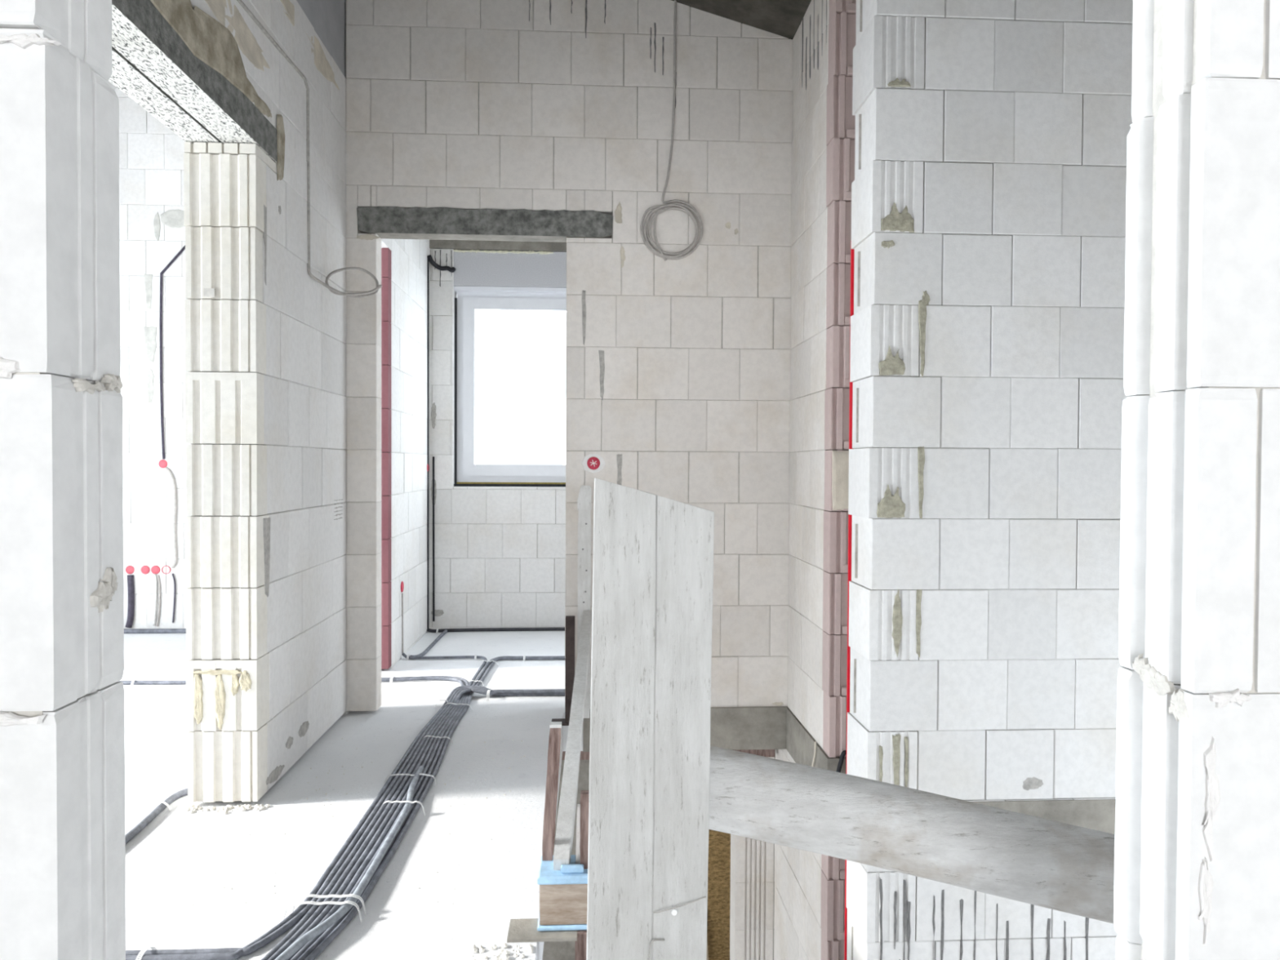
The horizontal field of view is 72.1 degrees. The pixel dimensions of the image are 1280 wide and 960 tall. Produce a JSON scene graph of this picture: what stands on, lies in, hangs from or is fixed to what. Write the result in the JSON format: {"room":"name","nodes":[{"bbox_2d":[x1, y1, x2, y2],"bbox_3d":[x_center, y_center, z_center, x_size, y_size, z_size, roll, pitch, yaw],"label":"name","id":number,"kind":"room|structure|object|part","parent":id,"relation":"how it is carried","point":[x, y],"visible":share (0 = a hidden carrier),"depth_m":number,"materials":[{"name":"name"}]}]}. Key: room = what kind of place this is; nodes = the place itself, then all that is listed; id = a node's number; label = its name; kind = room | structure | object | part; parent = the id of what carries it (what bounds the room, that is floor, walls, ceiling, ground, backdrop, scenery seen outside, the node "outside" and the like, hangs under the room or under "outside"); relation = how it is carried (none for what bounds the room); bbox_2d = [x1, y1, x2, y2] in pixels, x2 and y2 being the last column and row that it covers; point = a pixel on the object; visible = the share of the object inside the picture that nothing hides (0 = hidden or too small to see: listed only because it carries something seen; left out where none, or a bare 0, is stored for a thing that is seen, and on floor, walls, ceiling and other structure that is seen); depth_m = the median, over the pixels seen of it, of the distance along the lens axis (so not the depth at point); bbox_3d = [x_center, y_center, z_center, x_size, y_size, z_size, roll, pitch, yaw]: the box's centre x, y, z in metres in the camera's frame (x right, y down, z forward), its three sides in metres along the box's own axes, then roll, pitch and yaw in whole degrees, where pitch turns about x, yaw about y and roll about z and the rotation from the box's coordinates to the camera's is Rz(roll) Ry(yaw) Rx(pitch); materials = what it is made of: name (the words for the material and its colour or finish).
{"room":"construction site","nodes":[
{"label":"construction site","id":0,"kind":"room"},
{"bbox_2d":[150,0,429,802],"bbox_3d":[-1.452,-0.831,3.170,0.250,3.935,6.320,0,1,-3],"label":"wall","id":1,"kind":"structure","parent":0,"point":[265,340],"depth_m":3.24,"materials":[{"name":"white brick"}]},
{"bbox_2d":[108,46,221,143],"bbox_3d":[-1.429,-1.202,1.623,0.115,0.124,3.207,0,1,-3],"label":"lintel","id":2,"kind":"object","parent":1,"relation":"in","point":[125,76],"visible":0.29,"depth_m":2.69,"materials":[{"name":"white concrete"}]},
{"bbox_2d":[111,0,277,162],"bbox_3d":[-1.303,-1.202,1.630,0.118,0.126,3.209,0,1,-3],"label":"lintel","id":3,"kind":"object","parent":1,"relation":"in","point":[140,33],"visible":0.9,"depth_m":2.57,"materials":[{"name":"grey concrete"}]},
{"bbox_2d":[236,0,310,267],"bbox_3d":[-1.323,-1.236,3.033,0.014,0.753,1.147,0,1,-3],"label":"conduit","id":4,"kind":"object","parent":1,"relation":"attached to","point":[260,25],"visible":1,"depth_m":3.58,"materials":[{"name":"grey plastic"}]},
{"bbox_2d":[307,266,382,297],"bbox_3d":[-1.274,-0.859,3.769,0.339,0.159,0.175,0,1,-37],"label":"cable","id":5,"kind":"object","parent":1,"relation":"attached to","point":[366,294],"visible":1,"depth_m":3.76,"materials":[{"name":"grey plastic"}]},
{"bbox_2d":[401,593,403,653],"bbox_3d":[-1.464,0.883,5.424,0.013,0.370,0.014,0,1,-26],"label":"cable","id":6,"kind":"object","parent":1,"relation":"attached to","point":[402,593],"visible":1,"depth_m":5.42,"materials":[{"name":"grey plastic"}]},
{"bbox_2d":[400,581,404,592],"bbox_3d":[-1.469,0.658,5.419,0.018,0.068,0.068,0,1,-3],"label":"box","id":7,"kind":"object","parent":1,"relation":"attached to","point":[402,582],"visible":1,"depth_m":5.40,"materials":[{"name":"red plastic"}]},
{"bbox_2d":[426,255,429,628],"bbox_3d":[-1.505,-0.262,6.252,0.012,2.650,0.012,0,1,-3],"label":"conduit","id":8,"kind":"object","parent":1,"relation":"attached to","point":[428,489],"visible":1,"depth_m":6.25,"materials":[{"name":"black plastic"}]},
{"bbox_2d":[107,80,565,629],"bbox_3d":[-1.558,-1.433,6.437,8.000,5.024,0.245,0,1,-3],"label":"wall","id":9,"kind":"structure","parent":0,"point":[500,552],"depth_m":6.25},
{"bbox_2d":[124,574,134,627],"bbox_3d":[-3.615,0.860,6.236,0.064,0.376,0.044,0,1,-3],"label":"conduit","id":10,"kind":"object","parent":9,"relation":"attached to","point":[131,587],"visible":1,"depth_m":6.22,"materials":[{"name":"black plastic"}]},
{"bbox_2d":[123,563,137,575],"bbox_3d":[-3.617,0.638,6.241,0.109,0.097,0.018,0,1,-3],"label":"box","id":11,"kind":"object","parent":9,"relation":"attached to","point":[128,569],"visible":0.97,"depth_m":6.23,"materials":[{"name":"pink plastic"}]},
{"bbox_3d":[-3.615,0.637,6.241,0.060,0.060,0.018,0,1,-3],"label":"lid","id":12,"kind":"part","parent":11,"relation":"part of","materials":[{"name":"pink plastic"}]},
{"bbox_2d":[141,565,150,573],"bbox_3d":[-3.509,0.637,6.247,0.062,0.062,0.018,0,1,-3],"label":"box","id":13,"kind":"object","parent":9,"relation":"attached to","point":[144,569],"visible":1,"depth_m":6.24,"materials":[{"name":"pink plastic"}]},
{"bbox_2d":[152,573,157,626],"bbox_3d":[-3.443,0.849,6.245,0.034,0.370,0.020,0,1,-3],"label":"cable","id":14,"kind":"object","parent":9,"relation":"attached to","point":[153,575],"visible":1,"depth_m":6.24,"materials":[{"name":"white plastic"}]},
{"bbox_2d":[151,565,159,573],"bbox_3d":[-3.439,0.638,6.251,0.062,0.062,0.018,0,1,-3],"label":"box","id":15,"kind":"object","parent":9,"relation":"attached to","point":[155,569],"visible":1,"depth_m":6.24,"materials":[{"name":"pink plastic"}]},
{"bbox_2d":[155,574,160,626],"bbox_3d":[-3.419,0.856,6.247,0.034,0.367,0.014,0,1,-3],"label":"cable","id":16,"kind":"object","parent":9,"relation":"attached to","point":[157,575],"visible":1,"depth_m":6.24,"materials":[{"name":"white plastic"}]},
{"bbox_2d":[155,457,171,470],"bbox_3d":[-3.380,-0.115,6.241,0.112,0.099,0.018,0,1,-3],"label":"box","id":17,"kind":"object","parent":9,"relation":"attached to","point":[162,464],"visible":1,"depth_m":6.23,"materials":[{"name":"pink plastic"}]},
{"bbox_3d":[-3.380,-0.114,6.241,0.060,0.060,0.018,0,1,-3],"label":"lid","id":18,"kind":"part","parent":17,"relation":"part of","materials":[{"name":"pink plastic"}]},
{"bbox_2d":[164,466,177,568],"bbox_3d":[-3.325,0.268,6.242,0.082,0.720,0.018,0,1,-3],"label":"cable","id":19,"kind":"object","parent":17,"relation":"hanging from","point":[166,468],"visible":1,"depth_m":6.24,"materials":[{"name":"white plastic"}]},
{"bbox_2d":[161,565,170,573],"bbox_3d":[-3.367,0.638,6.262,0.060,0.060,0.028,0,1,-3],"label":"box","id":20,"kind":"object","parent":9,"relation":"attached to","point":[164,566],"visible":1,"depth_m":6.25,"materials":[{"name":"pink plastic"}]},
{"bbox_2d":[159,244,185,458],"bbox_3d":[-3.292,-0.909,6.222,0.202,1.524,0.018,0,1,-3],"label":"conduit","id":21,"kind":"object","parent":9,"relation":"attached to","point":[182,250],"visible":0.9,"depth_m":6.21,"materials":[{"name":"black plastic"}]},
{"bbox_2d":[171,573,175,622],"bbox_3d":[-3.312,0.839,6.252,0.028,0.352,0.012,0,1,-3],"label":"cable","id":22,"kind":"object","parent":9,"relation":"attached to","point":[173,576],"visible":1,"depth_m":6.25,"materials":[{"name":"grey plastic"}]},
{"bbox_2d":[432,456,435,621],"bbox_3d":[-1.489,0.426,6.349,0.016,1.190,0.014,0,1,-3],"label":"conduit","id":23,"kind":"object","parent":9,"relation":"attached to","point":[433,607],"visible":1,"depth_m":6.34,"materials":[{"name":"black plastic"}]},
{"bbox_2d":[426,254,455,272],"bbox_3d":[-1.423,-1.542,6.288,0.209,0.111,0.064,0,1,-28],"label":"cable","id":24,"kind":"object","parent":9,"relation":"attached to","point":[432,261],"visible":1,"depth_m":6.29,"materials":[{"name":"black plastic"}]},
{"bbox_2d":[453,248,566,486],"bbox_3d":[-0.766,-0.808,6.478,1.209,1.710,0.193,0,1,-3],"label":"window","id":25,"kind":"structure","parent":9,"relation":"in","point":[500,281],"depth_m":6.42,"materials":[{"name":"white plastic"}]},
{"bbox_3d":[-0.761,-0.678,6.483,1.068,1.300,0.078,0,1,-3],"label":"sash","id":26,"kind":"part","parent":25,"relation":"part of","materials":[{"name":"white plastic"}]},
{"bbox_2d":[429,235,612,252],"bbox_3d":[-0.727,-1.780,6.473,1.580,0.235,0.252,0,1,-3],"label":"lintel","id":27,"kind":"object","parent":9,"relation":"in","point":[469,245],"visible":0.14,"depth_m":6.33,"materials":[{"name":"grey concrete"}]},
{"bbox_2d":[120,631,582,959],"bbox_3d":[-1.423,1.284,0.274,8.000,0.190,12.660,0,1,-3],"label":"floor","id":28,"kind":"structure","parent":0,"point":[173,864],"depth_m":2.95,"materials":[{"name":"concrete"}]},
{"bbox_2d":[135,946,156,959],"bbox_3d":[-1.192,1.143,2.123,0.014,0.026,0.072,0,1,9],"label":"strap","id":29,"kind":"object","parent":28,"relation":"attached to","point":[143,951],"visible":0.93,"depth_m":2.11,"materials":[{"name":"white plastic"}]},
{"bbox_2d":[117,680,186,684],"bbox_3d":[-2.500,1.093,4.755,1.350,0.022,0.027,0,1,-2],"label":"conduit","id":30,"kind":"object","parent":28,"relation":"on","point":[146,682],"visible":0.2,"depth_m":4.74,"materials":[{"name":"grey plastic"}]},
{"bbox_2d":[124,628,186,633],"bbox_3d":[-2.857,1.063,6.211,1.800,0.034,0.041,0,1,-4],"label":"conduit","id":31,"kind":"object","parent":28,"relation":"on","point":[126,630],"visible":0.31,"depth_m":6.16,"materials":[{"name":"grey plastic"}]},
{"bbox_2d":[124,787,187,844],"bbox_3d":[-1.602,1.130,2.688,0.081,0.030,1.105,0,1,-3],"label":"conduit","id":32,"kind":"object","parent":28,"relation":"on","point":[144,822],"visible":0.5,"depth_m":2.95,"materials":[{"name":"grey plastic"}]},
{"bbox_2d":[155,800,172,810],"bbox_3d":[-1.648,1.124,3.039,0.065,0.027,0.016,0,1,11],"label":"strap","id":33,"kind":"object","parent":28,"relation":"attached to","point":[162,802],"visible":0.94,"depth_m":3.04,"materials":[{"name":"white plastic"}]},
{"bbox_2d":[125,685,491,959],"bbox_3d":[-0.832,1.111,3.534,1.296,0.047,3.452,1,1,33],"label":"conduit","id":34,"kind":"object","parent":28,"relation":"on","point":[214,956],"visible":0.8,"depth_m":2.45,"materials":[{"name":"black plastic"}]},
{"bbox_2d":[283,900,362,923],"bbox_3d":[-0.829,1.130,2.305,0.208,0.050,0.023,0,1,2],"label":"strap","id":35,"kind":"object","parent":28,"relation":"attached to","point":[354,904],"visible":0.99,"depth_m":2.30,"materials":[{"name":"white plastic"}]},
{"bbox_2d":[292,893,366,916],"bbox_3d":[-0.825,1.129,2.342,0.200,0.050,0.023,0,1,3],"label":"strap","id":36,"kind":"object","parent":28,"relation":"attached to","point":[311,895],"visible":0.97,"depth_m":2.34,"materials":[{"name":"white plastic"}]},
{"bbox_2d":[125,686,564,955],"bbox_3d":[-0.817,1.111,3.530,1.279,0.047,3.426,1,1,33],"label":"conduit","id":37,"kind":"object","parent":28,"relation":"on","point":[246,951],"visible":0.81,"depth_m":2.42,"materials":[{"name":"black plastic"}]},
{"bbox_2d":[184,737,533,959],"bbox_3d":[-0.938,1.137,2.965,1.262,0.013,1.793,0,1,-3],"label":"crumbs","id":38,"kind":"object","parent":28,"relation":"on","point":[504,953],"visible":1,"depth_m":2.95,"materials":[{"name":"white concrete"}]},
{"bbox_2d":[289,676,463,946],"bbox_3d":[-1.250,1.130,3.033,0.853,0.020,3.659,0,1,-3],"label":"conduit","id":39,"kind":"object","parent":28,"relation":"on","point":[388,817],"visible":0.73,"depth_m":2.94,"materials":[{"name":"black plastic"}]},
{"bbox_2d":[287,675,469,959],"bbox_3d":[-1.244,1.130,3.046,0.867,0.020,3.685,0,1,-3],"label":"conduit","id":40,"kind":"object","parent":28,"relation":"on","point":[388,827],"visible":0.66,"depth_m":2.83,"materials":[{"name":"black plastic"}]},
{"bbox_2d":[290,653,487,959],"bbox_3d":[-1.078,1.117,3.323,0.534,0.037,4.219,0,1,-3],"label":"conduit","id":41,"kind":"object","parent":28,"relation":"on","point":[420,781],"visible":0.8,"depth_m":3.52,"materials":[{"name":"grey plastic"}]},
{"bbox_2d":[274,765,423,959],"bbox_3d":[-0.807,1.119,2.453,0.101,0.030,1.852,0,1,0],"label":"conduit","id":42,"kind":"object","parent":41,"relation":"on","point":[307,937],"visible":0.97,"depth_m":2.42,"materials":[{"name":"grey plastic"}]},
{"bbox_2d":[389,675,395,683],"bbox_3d":[-1.363,1.092,4.849,0.014,0.030,0.085,0,1,-3],"label":"strap","id":43,"kind":"object","parent":28,"relation":"attached to","point":[392,676],"visible":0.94,"depth_m":4.82,"materials":[{"name":"white plastic"}]},
{"bbox_2d":[380,800,425,817],"bbox_3d":[-0.810,1.119,3.004,0.162,0.046,0.022,0,1,5],"label":"strap","id":44,"kind":"object","parent":28,"relation":"attached to","point":[391,802],"visible":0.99,"depth_m":3.00,"materials":[{"name":"white plastic"}]},
{"bbox_2d":[383,773,436,785],"bbox_3d":[-0.858,1.119,3.294,0.203,0.037,0.022,0,1,4],"label":"strap","id":45,"kind":"object","parent":28,"relation":"attached to","point":[420,773],"visible":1,"depth_m":3.29,"materials":[{"name":"white plastic"}]},
{"bbox_2d":[261,687,564,959],"bbox_3d":[-0.809,1.116,3.215,1.353,0.047,3.811,1,1,26],"label":"conduit","id":46,"kind":"object","parent":28,"relation":"on","point":[354,851],"visible":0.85,"depth_m":2.85,"materials":[{"name":"black plastic"}]},
{"bbox_2d":[267,688,564,959],"bbox_3d":[-0.793,1.117,3.206,1.339,0.047,3.794,1,1,26],"label":"conduit","id":47,"kind":"object","parent":28,"relation":"on","point":[371,833],"visible":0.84,"depth_m":2.92,"materials":[{"name":"black plastic"}]},
{"bbox_2d":[410,629,447,656],"bbox_3d":[-1.366,1.079,5.814,0.067,0.024,0.858,0,1,2],"label":"conduit","id":48,"kind":"object","parent":28,"relation":"on","point":[445,631],"visible":0.97,"depth_m":5.73,"materials":[{"name":"grey plastic"}]},
{"bbox_2d":[297,656,564,959],"bbox_3d":[-0.816,1.123,3.578,1.355,0.020,4.538,1,1,20],"label":"conduit","id":49,"kind":"object","parent":28,"relation":"on","point":[323,936],"visible":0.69,"depth_m":3.13,"materials":[{"name":"black plastic"}]},
{"bbox_2d":[304,657,564,959],"bbox_3d":[-0.804,1.123,3.565,1.351,0.020,4.510,1,1,20],"label":"conduit","id":50,"kind":"object","parent":28,"relation":"on","point":[353,913],"visible":0.87,"depth_m":2.80,"materials":[{"name":"black plastic"}]},
{"bbox_2d":[424,735,453,745],"bbox_3d":[-0.869,1.114,3.776,0.152,0.029,0.019,1,1,13],"label":"strap","id":51,"kind":"object","parent":28,"relation":"attached to","point":[425,735],"visible":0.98,"depth_m":3.77,"materials":[{"name":"white plastic"}]},
{"bbox_2d":[444,702,472,710],"bbox_3d":[-0.886,1.105,4.290,0.159,0.029,0.020,1,1,12],"label":"strap","id":52,"kind":"object","parent":28,"relation":"attached to","point":[447,703],"visible":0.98,"depth_m":4.29,"materials":[{"name":"white plastic"}]},
{"bbox_2d":[486,689,491,701],"bbox_3d":[-0.770,1.096,4.508,0.025,0.041,0.126,0,1,5],"label":"strap","id":53,"kind":"object","parent":28,"relation":"attached to","point":[487,698],"visible":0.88,"depth_m":4.46,"materials":[{"name":"white plastic"}]},
{"bbox_2d":[426,627,564,632],"bbox_3d":[-0.491,1.074,6.326,2.064,0.025,0.065,0,1,-4],"label":"conduit","id":54,"kind":"object","parent":28,"relation":"on","point":[478,629],"visible":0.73,"depth_m":6.30,"materials":[{"name":"black plastic"}]},
{"bbox_2d":[506,854,587,959],"bbox_3d":[-0.224,1.179,2.293,0.229,0.339,0.161,0,1,-3],"label":"block","id":55,"kind":"object","parent":28,"relation":"on","point":[563,897],"visible":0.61,"depth_m":2.25,"materials":[{"name":"plywood"},{"name":"blue plastic tape"},{"name":"weathered brown wood"}]},
{"bbox_3d":[-0.249,1.155,2.260,0.175,0.008,0.100,0,1,-3],"label":"plate","id":56,"kind":"part","parent":55,"relation":"part of","materials":[{"name":"concrete"}]},
{"bbox_2d":[542,721,561,860],"bbox_3d":[-0.234,0.828,2.341,0.050,0.364,0.027,0,1,-3],"label":"stake","id":57,"kind":"object","parent":55,"relation":"on","point":[554,740],"visible":1,"depth_m":2.33,"materials":[{"name":"brown wood"}]},
{"bbox_2d":[560,864,583,873],"bbox_3d":[-0.175,1.001,2.265,0.059,0.019,0.017,0,1,-3],"label":"tape roll","id":58,"kind":"object","parent":55,"relation":"on","point":[565,868],"visible":1,"depth_m":2.26,"materials":[{"name":"blue plastic"}]},
{"bbox_2d":[553,610,591,870],"bbox_3d":[-0.224,0.814,3.190,0.046,0.379,1.843,0,1,-1],"label":"plank","id":59,"kind":"object","parent":55,"relation":"on","point":[568,795],"visible":1,"depth_m":2.78,"materials":[{"name":"grey wood"}]},
{"bbox_2d":[575,804,580,864],"bbox_3d":[-0.162,0.934,2.317,0.016,0.153,0.038,0,1,-3],"label":"stake","id":60,"kind":"object","parent":55,"relation":"on","point":[578,819],"visible":0.76,"depth_m":2.30,"materials":[{"name":"brown wood"}]},
{"bbox_2d":[579,790,589,868],"bbox_3d":[-0.144,0.912,2.297,0.025,0.196,0.031,0,1,-3],"label":"stake","id":61,"kind":"object","parent":55,"relation":"on","point":[584,841],"visible":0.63,"depth_m":2.28,"materials":[{"name":"brown wood"}]},
{"bbox_2d":[551,615,574,725],"bbox_3d":[-0.350,0.878,4.073,0.116,0.497,0.080,0,1,-3],"label":"prop","id":62,"kind":"object","parent":28,"relation":"on","point":[570,620],"visible":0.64,"depth_m":4.05,"materials":[{"name":"black metal"}]},
{"bbox_3d":[-0.351,1.122,4.077,0.116,0.010,0.080,0,1,-3],"label":"foot plate","id":63,"kind":"part","parent":62,"relation":"part of","materials":[{"name":"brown metal"}]},
{"bbox_2d":[577,485,591,718],"bbox_3d":[-0.265,0.576,4.163,0.066,1.100,0.040,0,1,-3],"label":"upright","id":64,"kind":"object","parent":28,"relation":"on","point":[584,501],"visible":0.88,"depth_m":4.14,"materials":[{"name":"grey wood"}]},
{"bbox_2d":[586,477,714,959],"bbox_3d":[0.007,0.668,1.173,0.175,1.342,0.036,0,1,-3],"label":"wooden board","id":65,"kind":"object","parent":28,"relation":"attached to","point":[649,794],"visible":1,"depth_m":1.16,"materials":[{"name":"grey wood"}]},
{"bbox_2d":[708,746,1115,923],"bbox_3d":[0.447,0.496,1.197,1.008,0.265,0.082,0,1,8],"label":"wooden plank","id":66,"kind":"object","parent":65,"relation":"attached to","point":[1066,868],"visible":0.6,"depth_m":1.18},
{"bbox_2d":[561,749,774,759],"bbox_3d":[-0.083,1.366,4.503,1.550,0.110,0.050,0,1,-3],"label":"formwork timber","id":67,"kind":"object","parent":28,"relation":"attached to","point":[764,753],"visible":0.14,"depth_m":4.51,"materials":[{"name":"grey wood"}]},
{"bbox_2d":[346,0,792,751],"bbox_3d":[-0.250,-0.716,4.325,2.297,4.058,0.212,0,1,-3],"label":"wall","id":68,"kind":"structure","parent":0,"point":[677,371],"depth_m":4.24,"materials":[{"name":"white sand-lime brick"},{"name":"concrete"}]},
{"bbox_2d":[356,206,613,242],"bbox_3d":[-0.737,-1.232,4.244,1.211,0.128,0.111,0,1,-3],"label":"lintel","id":69,"kind":"object","parent":68,"relation":"in","point":[387,222],"visible":0.93,"depth_m":4.19,"materials":[{"name":"grey concrete"}]},
{"bbox_2d":[582,453,605,472],"bbox_3d":[-0.224,-0.080,4.244,0.118,0.100,0.019,0,1,-3],"label":"box","id":70,"kind":"object","parent":68,"relation":"attached to","point":[593,463],"visible":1,"depth_m":4.24,"materials":[{"name":"red plastic"}]},
{"bbox_3d":[-0.224,-0.081,4.245,0.062,0.062,0.018,0,1,-3],"label":"lid","id":71,"kind":"part","parent":70,"relation":"part of","materials":[{"name":"red plastic"}]},
{"bbox_2d":[640,0,703,260],"bbox_3d":[0.156,-1.773,4.220,0.304,1.442,0.023,0,1,-3],"label":"cable coil","id":72,"kind":"object","parent":68,"relation":"hanging from","point":[657,209],"visible":1,"depth_m":4.22,"materials":[{"name":"grey plastic"}]},
{"bbox_2d":[0,0,1279,959],"bbox_3d":[0.565,-0.293,0.755,3.990,3.434,0.126,0,1,-3],"label":"wall","id":73,"kind":"structure","parent":0,"point":[1197,839],"depth_m":0.72,"materials":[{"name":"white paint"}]},
{"bbox_2d":[542,749,775,959],"bbox_3d":[-0.517,2.577,5.456,5.600,2.550,0.140,0,1,-3],"label":"wall","id":74,"kind":"structure","parent":0,"point":[553,950],"depth_m":5.39,"materials":[{"name":"concrete"}]},
{"bbox_2d":[671,0,811,39],"bbox_3d":[-1.202,-2.815,0.193,8.800,2.767,13.020,0,1,-3],"label":"ceiling","id":75,"kind":"structure","parent":0,"point":[783,18],"depth_m":4.13,"materials":[{"name":"concrete"}]},
{"bbox_2d":[729,0,856,959],"bbox_3d":[0.725,0.987,4.161,0.398,6.257,1.220,0,1,-3],"label":"wall","id":76,"kind":"structure","parent":0,"point":[808,887],"depth_m":3.79,"materials":[{"name":"white sand-lime brick"},{"name":"concrete"}]},
{"bbox_2d":[811,741,816,766],"bbox_3d":[0.736,1.273,3.760,0.009,0.331,0.069,0,1,-13],"label":"cable","id":77,"kind":"object","parent":76,"relation":"hanging from","point":[815,750],"visible":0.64,"depth_m":3.73,"materials":[{"name":"white plastic"}]},
{"bbox_2d":[836,750,846,773],"bbox_3d":[0.830,1.138,3.557,0.076,0.092,0.019,0,1,-7],"label":"cable","id":78,"kind":"object","parent":76,"relation":"attached to","point":[843,753],"visible":0.73,"depth_m":3.55,"materials":[{"name":"black plastic"}]},
{"bbox_2d":[846,0,1133,959],"bbox_3d":[1.602,1.014,3.266,1.627,6.244,0.255,0,1,-3],"label":"wall","id":79,"kind":"structure","parent":0,"point":[988,186],"depth_m":3.10,"materials":[{"name":"white sand-lime brick"}]},
{"bbox_3d":[-0.116,3.962,3.570,6.200,0.150,9.000,0,1,-3],"label":"floor","id":80,"kind":"structure","parent":0,"visible":0},
{"bbox_2d":[706,936,708,959],"bbox_3d":[0.414,3.235,5.290,0.040,1.250,0.220,0,1,-22],"label":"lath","id":81,"kind":"object","parent":80,"relation":"on","point":[707,936],"visible":0.02,"depth_m":5.33,"materials":[{"name":"grey wood"}]},
{"bbox_2d":[706,829,730,959],"bbox_3d":[0.364,2.578,5.386,0.750,2.560,0.020,0,1,-3],"label":"board","id":82,"kind":"object","parent":80,"relation":"on","point":[719,842],"visible":0.02,"depth_m":5.38,"materials":[{"name":"brown wood"}]},
{"bbox_2d":[844,240,854,959],"bbox_3d":[0.792,1.495,3.364,0.014,4.800,0.010,0,1,-3],"label":"batten","id":83,"kind":"object","parent":80,"relation":"on","point":[852,251],"visible":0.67,"depth_m":3.34,"materials":[{"name":"red wood"}]}
]}

